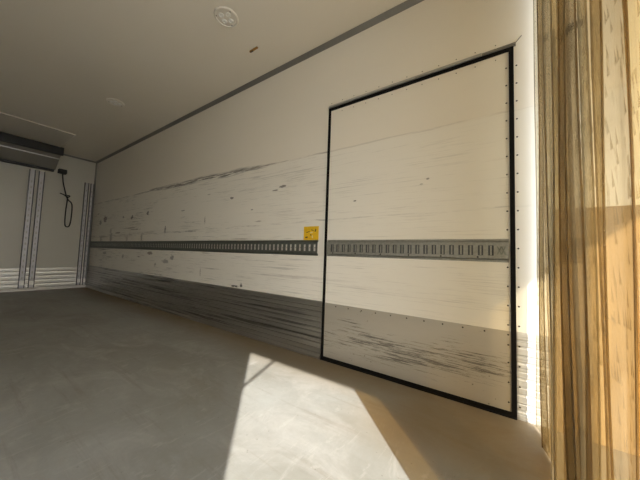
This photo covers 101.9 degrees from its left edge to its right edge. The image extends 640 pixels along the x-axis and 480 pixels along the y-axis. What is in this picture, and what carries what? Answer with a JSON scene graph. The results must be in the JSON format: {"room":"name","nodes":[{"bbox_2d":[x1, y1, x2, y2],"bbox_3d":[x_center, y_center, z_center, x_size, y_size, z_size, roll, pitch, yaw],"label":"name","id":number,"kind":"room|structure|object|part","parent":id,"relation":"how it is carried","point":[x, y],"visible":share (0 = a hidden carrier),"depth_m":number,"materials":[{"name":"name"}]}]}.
{"room":"cargo space","nodes":[
{"label":"cargo space","id":0,"kind":"room"},
{"bbox_2d":[0,156,95,267],"bbox_3d":[-5.353,-0.415,4.276,0.060,2.550,2.580,0,-4,34],"label":"wall","id":1,"kind":"structure","parent":0,"point":[58,244],"depth_m":4.76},
{"bbox_2d":[18,169,35,287],"bbox_3d":[-5.120,-0.207,4.531,0.035,2.080,0.075,0,-4,34],"label":"track","id":2,"kind":"object","parent":1,"relation":"attached to","point":[32,173],"visible":1,"depth_m":4.53,"materials":[{"name":"metal"}]},
{"bbox_2d":[27,171,44,287],"bbox_3d":[-5.055,-0.199,4.626,0.035,2.080,0.075,0,-4,34],"label":"track","id":3,"kind":"object","parent":1,"relation":"attached to","point":[41,178],"visible":1,"depth_m":4.62,"materials":[{"name":"metal"}]},
{"bbox_2d":[0,267,86,291],"bbox_3d":[-5.356,0.657,4.189,0.022,0.400,2.460,0,-4,34],"label":"baseboard","id":4,"kind":"structure","parent":1,"relation":"attached to","point":[46,278],"depth_m":4.71,"materials":[{"name":"metal"}]},
{"bbox_2d":[58,168,72,226],"bbox_3d":[-4.821,-0.783,4.907,0.109,1.076,0.252,0,-4,34],"label":"hanging cable","id":5,"kind":"object","parent":1,"relation":"hanging from","point":[60,171],"visible":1,"depth_m":4.92,"materials":[{"name":"black plastic"}]},
{"bbox_2d":[64,154,95,162],"bbox_3d":[-5.275,-1.673,4.326,0.025,0.028,2.460,0,-4,34],"label":"trim","id":6,"kind":"structure","parent":1,"relation":"attached to","point":[64,154],"depth_m":5.10,"materials":[{"name":"grey metal"}]},
{"bbox_2d":[76,182,88,284],"bbox_3d":[-4.704,-0.131,5.139,0.035,2.030,0.065,0,-4,34],"label":"track","id":7,"kind":"object","parent":1,"relation":"attached to","point":[86,185],"visible":1,"depth_m":5.14,"materials":[{"name":"metal"}]},
{"bbox_2d":[82,184,93,284],"bbox_3d":[-4.657,-0.126,5.209,0.035,2.030,0.055,0,-4,34],"label":"track","id":8,"kind":"object","parent":1,"relation":"attached to","point":[91,195],"visible":1,"depth_m":5.20,"materials":[{"name":"metal"}]},
{"bbox_2d":[0,0,406,160],"bbox_3d":[-1.629,-1.739,1.841,8.970,0.060,2.580,0,-4,34],"label":"ceiling","id":9,"kind":"structure","parent":0,"point":[61,61],"depth_m":2.32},
{"bbox_2d":[0,132,63,171],"bbox_3d":[-5.113,-1.496,4.205,0.423,0.384,1.299,0,-4,34],"label":"refrigeration unit","id":10,"kind":"object","parent":9,"relation":"attached to","point":[17,150],"visible":1,"depth_m":4.39,"materials":[{"name":"grey plastic"}]},
{"bbox_2d":[0,158,53,171],"bbox_3d":[-5.275,-1.323,4.280,0.066,0.038,1.255,0,-4,34],"label":"tray","id":11,"kind":"object","parent":10,"relation":"on","point":[8,160],"depth_m":4.52,"materials":[{"name":"black plastic"}]},
{"bbox_2d":[0,132,63,155],"bbox_3d":[-4.948,-1.616,4.103,0.034,0.144,1.299,0,-4,34],"label":"grille","id":12,"kind":"object","parent":10,"relation":"attached to","point":[4,137],"depth_m":4.31,"materials":[{"name":"black plastic"}]},
{"bbox_2d":[0,112,74,146],"bbox_3d":[-4.562,-1.688,3.805,0.910,0.012,1.265,0,-4,34],"label":"ceiling plate","id":13,"kind":"object","parent":9,"relation":"attached to","point":[9,124],"visible":1,"depth_m":3.98,"materials":[{"name":"white metal"}]},
{"bbox_2d":[106,98,124,106],"bbox_3d":[-2.464,-1.655,3.127,0.176,0.012,0.176,0,-4,34],"label":"recessed light","id":14,"kind":"object","parent":9,"relation":"in","point":[115,102],"visible":1,"depth_m":3.12,"materials":[{"name":"white plastic"}]},
{"bbox_2d":[214,6,238,27],"bbox_3d":[-0.702,-1.664,1.943,0.176,0.012,0.176,0,-4,34],"label":"recessed light","id":15,"kind":"object","parent":9,"relation":"in","point":[225,16],"visible":1,"depth_m":1.93,"materials":[{"name":"white plastic"}]},
{"bbox_2d":[534,0,638,479],"bbox_3d":[0.795,-0.408,0.844,0.087,2.543,1.190,0,-4,34],"label":"curtain","id":16,"kind":"object","parent":9,"relation":"hanging from","point":[609,23],"visible":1,"depth_m":0.67,"materials":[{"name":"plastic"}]},
{"bbox_2d":[0,287,639,479],"bbox_3d":[-1.719,0.875,1.687,8.970,0.080,2.580,0,-4,34],"label":"floor","id":17,"kind":"structure","parent":0,"point":[95,385],"depth_m":1.28,"materials":[{"name":"concrete"}]},
{"bbox_2d":[89,0,639,407],"bbox_3d":[-0.942,-0.351,2.783,8.910,2.550,0.066,0,-4,34],"label":"wall","id":18,"kind":"structure","parent":0,"point":[252,164],"depth_m":2.23,"materials":[{"name":"paint"}]},
{"bbox_2d":[86,163,96,277],"bbox_3d":[-4.635,-0.317,5.257,0.020,2.520,0.022,0,-4,34],"label":"trim","id":19,"kind":"structure","parent":18,"relation":"attached to","point":[96,163],"depth_m":5.27,"materials":[{"name":"grey metal"}]},
{"bbox_2d":[85,265,321,358],"bbox_3d":[-2.334,0.710,3.599,5.670,0.434,0.022,0,-4,34],"label":"kick plate","id":20,"kind":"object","parent":18,"relation":"attached to","point":[294,324],"depth_m":2.64,"materials":[{"name":"metal"}]},
{"bbox_2d":[90,240,317,255],"bbox_3d":[-2.326,0.076,3.653,5.589,0.126,0.012,0,-4,34],"label":"rail","id":21,"kind":"object","parent":18,"relation":"attached to","point":[174,245],"visible":1,"depth_m":2.74,"materials":[{"name":"metal"}]},
{"bbox_2d":[96,0,423,163],"bbox_3d":[-0.922,-1.610,2.823,8.910,0.032,0.030,0,-4,34],"label":"trim","id":22,"kind":"structure","parent":18,"relation":"attached to","point":[407,4],"depth_m":2.36,"materials":[{"name":"grey metal"}]},
{"bbox_2d":[303,226,318,239],"bbox_3d":[-0.073,-0.056,2.131,0.152,0.112,0.001,0,-4,34],"label":"warning sticker","id":23,"kind":"object","parent":18,"relation":"attached to","point":[311,232],"visible":1,"depth_m":2.13,"materials":[{"name":"yellow plastic"}]},
{"bbox_2d":[320,35,521,419],"bbox_3d":[0.565,-0.101,1.719,1.239,2.029,0.070,0,-4,34],"label":"door","id":24,"kind":"structure","parent":18,"relation":"in","point":[430,154],"depth_m":1.61,"materials":[{"name":"paint"}]},
{"bbox_3d":[0.507,-1.079,1.809,1.052,0.026,0.017,0,-4,34],"label":"drip rail","id":25,"kind":"part","parent":24,"relation":"part of","materials":[{"name":"metal"}]},
{"bbox_3d":[0.529,0.060,1.702,1.150,0.126,0.016,0,-4,34],"label":"load rail","id":26,"kind":"part","parent":24,"relation":"part of","materials":[{"name":"grey metal"}]},
{"bbox_3d":[0.511,0.682,1.669,1.160,0.404,0.002,0,-4,34],"label":"kick plate","id":27,"kind":"part","parent":24,"relation":"part of","materials":[{"name":"grey metal"}]},
{"bbox_3d":[0.552,-0.076,1.736,1.168,1.948,0.052,0,-4,34],"label":"panel","id":28,"kind":"part","parent":24,"relation":"part of","materials":[{"name":"paint"}]},
{"bbox_3d":[1.009,-1.079,1.468,0.158,0.022,0.015,0,-4,34],"label":"drip rail","id":29,"kind":"part","parent":24,"relation":"part of","materials":[{"name":"grey metal"}]},
{"bbox_2d":[517,332,553,429],"bbox_3d":[1.067,0.690,1.288,0.142,0.434,0.007,0,-4,34],"label":"baseboard","id":30,"kind":"structure","parent":18,"relation":"attached to","point":[528,374],"depth_m":1.30,"materials":[{"name":"metal"}]},
{"bbox_2d":[553,29,557,120],"bbox_3d":[1.201,-0.656,1.298,0.053,0.851,0.014,0,-4,34],"label":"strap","id":31,"kind":"object","parent":18,"relation":"hanging from","point":[556,75],"visible":0.27,"depth_m":1.31,"materials":[{"name":"brown wood"}]},
{"bbox_2d":[551,205,639,456],"bbox_3d":[1.903,0.372,0.740,1.855,1.058,0.012,0,-4,34],"label":"plywood panel","id":32,"kind":"object","parent":18,"relation":"attached to","point":[608,229],"visible":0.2,"depth_m":1.16,"materials":[{"name":"beige wood"}]}
]}

